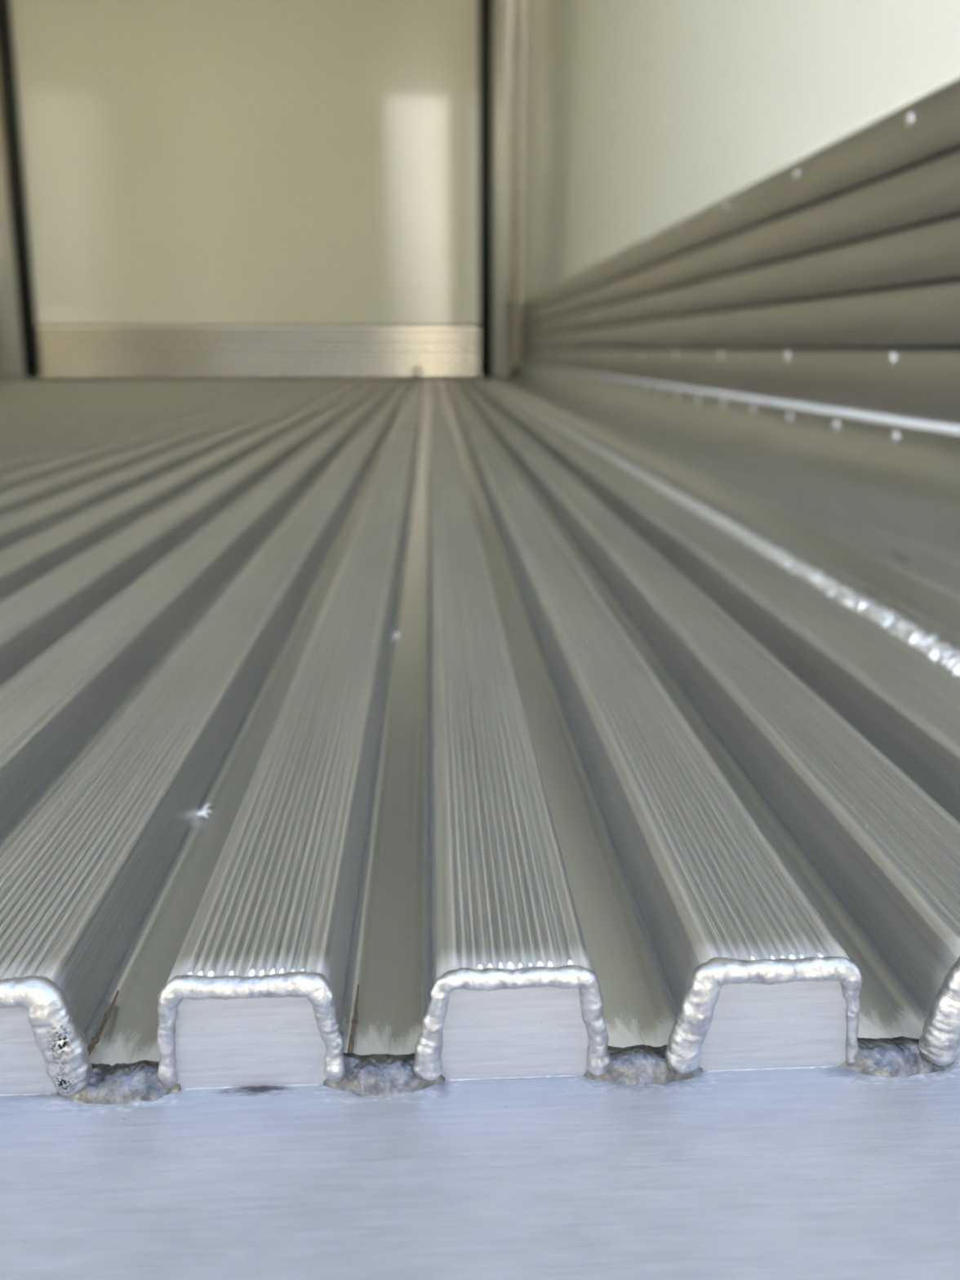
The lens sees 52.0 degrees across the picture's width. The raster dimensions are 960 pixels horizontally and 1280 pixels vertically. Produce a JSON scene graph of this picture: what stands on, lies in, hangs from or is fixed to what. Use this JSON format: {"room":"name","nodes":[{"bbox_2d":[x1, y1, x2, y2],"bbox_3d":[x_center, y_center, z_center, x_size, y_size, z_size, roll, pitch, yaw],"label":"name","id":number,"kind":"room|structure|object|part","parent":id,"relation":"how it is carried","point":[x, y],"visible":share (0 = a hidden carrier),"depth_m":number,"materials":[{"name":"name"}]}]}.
{"room":"cargo space","nodes":[
{"label":"cargo space","id":0,"kind":"room"},
{"bbox_2d":[0,0,524,383],"bbox_3d":[-1.055,-2.358,4.472,2.508,2.380,0.097,-1,16,-3],"label":"door","id":1,"kind":"structure","parent":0,"point":[213,189],"depth_m":4.54,"materials":[{"name":"beige metal"}]},
{"bbox_3d":[-2.236,-2.374,4.419,0.143,2.320,0.075,-1,16,-3],"label":"corner post","id":2,"kind":"part","parent":1,"relation":"part of","materials":[{"name":"silver metal"}]},
{"bbox_3d":[0.093,-2.405,4.527,0.105,2.320,0.075,-1,16,-3],"label":"corner post","id":3,"kind":"part","parent":1,"relation":"part of","materials":[{"name":"silver metal"}]},
{"bbox_3d":[0.186,-2.407,4.531,0.022,2.320,0.075,-1,16,-3],"label":"corner post","id":4,"kind":"part","parent":1,"relation":"part of","materials":[{"name":"silver metal"}]},
{"bbox_2d":[0,377,959,1073],"bbox_3d":[-0.941,-0.572,2.518,2.510,0.061,4.860,-1,16,-3],"label":"floor","id":5,"kind":"structure","parent":0,"point":[603,731],"depth_m":0.39,"materials":[{"name":"metal"}]},
{"bbox_2d":[87,990,119,1056],"bbox_3d":[-0.091,0.092,0.237,0.002,0.002,0.027,-1,16,-3],"label":"stem","id":6,"kind":"object","parent":5,"relation":"on","point":[95,1039],"visible":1,"depth_m":0.23,"materials":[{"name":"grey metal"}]},
{"bbox_2d":[195,804,212,817],"bbox_3d":[-0.103,0.061,0.349,0.015,0.002,0.011,-1,16,-3],"label":"lint","id":7,"kind":"object","parent":5,"relation":"on","point":[202,812],"visible":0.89,"depth_m":0.35},
{"bbox_2d":[347,984,359,1053],"bbox_3d":[-0.030,0.091,0.240,0.002,0.002,0.026,-1,16,-3],"label":"stem","id":8,"kind":"object","parent":5,"relation":"on","point":[354,1020],"visible":1,"depth_m":0.23,"materials":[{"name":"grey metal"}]},
{"bbox_2d":[409,363,422,378],"bbox_3d":[-0.302,-1.263,4.624,0.054,0.071,0.039,-11,20,-32],"label":"debris","id":9,"kind":"object","parent":5,"relation":"on","point":[416,374],"visible":1,"depth_m":4.62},
{"bbox_2d":[0,955,959,1279],"bbox_3d":[-0.815,0.169,0.144,2.620,0.142,0.142,-1,16,-3],"label":"sill","id":10,"kind":"structure","parent":5,"relation":"attached to","point":[767,1139],"depth_m":0.21,"materials":[{"name":"metal"}]},
{"bbox_3d":[-0.113,0.091,0.222,0.038,0.028,0.004,-1,16,-3],"label":"plate","id":11,"kind":"part","parent":10,"relation":"part of","materials":[{"name":"metal"}]},
{"bbox_3d":[-0.052,0.091,0.225,0.038,0.028,0.004,-1,16,-3],"label":"plate","id":12,"kind":"part","parent":10,"relation":"part of","materials":[{"name":"metal"}]},
{"bbox_3d":[-0.815,0.184,0.148,2.620,0.112,0.142,-1,16,-3],"label":"sill plate","id":13,"kind":"part","parent":10,"relation":"part of","materials":[{"name":"metal"}]},
{"bbox_3d":[0.008,0.090,0.228,0.038,0.028,0.004,-1,16,-3],"label":"plate","id":14,"kind":"part","parent":10,"relation":"part of","materials":[{"name":"metal"}]},
{"bbox_3d":[0.068,0.089,0.231,0.038,0.028,0.004,-1,16,-3],"label":"plate","id":15,"kind":"part","parent":10,"relation":"part of","materials":[{"name":"metal"}]},
{"bbox_2d":[476,362,959,675],"bbox_3d":[0.205,-0.629,2.529,0.218,0.104,4.798,-1,16,-3],"label":"floor","id":16,"kind":"structure","parent":0,"point":[864,508],"depth_m":0.94,"materials":[{"name":"metal"}]},
{"bbox_2d":[520,0,959,426],"bbox_3d":[0.340,-1.707,2.212,0.069,2.410,4.930,-1,16,-3],"label":"wall","id":17,"kind":"structure","parent":0,"point":[761,198],"depth_m":1.34,"materials":[{"name":"metal"}]}
]}

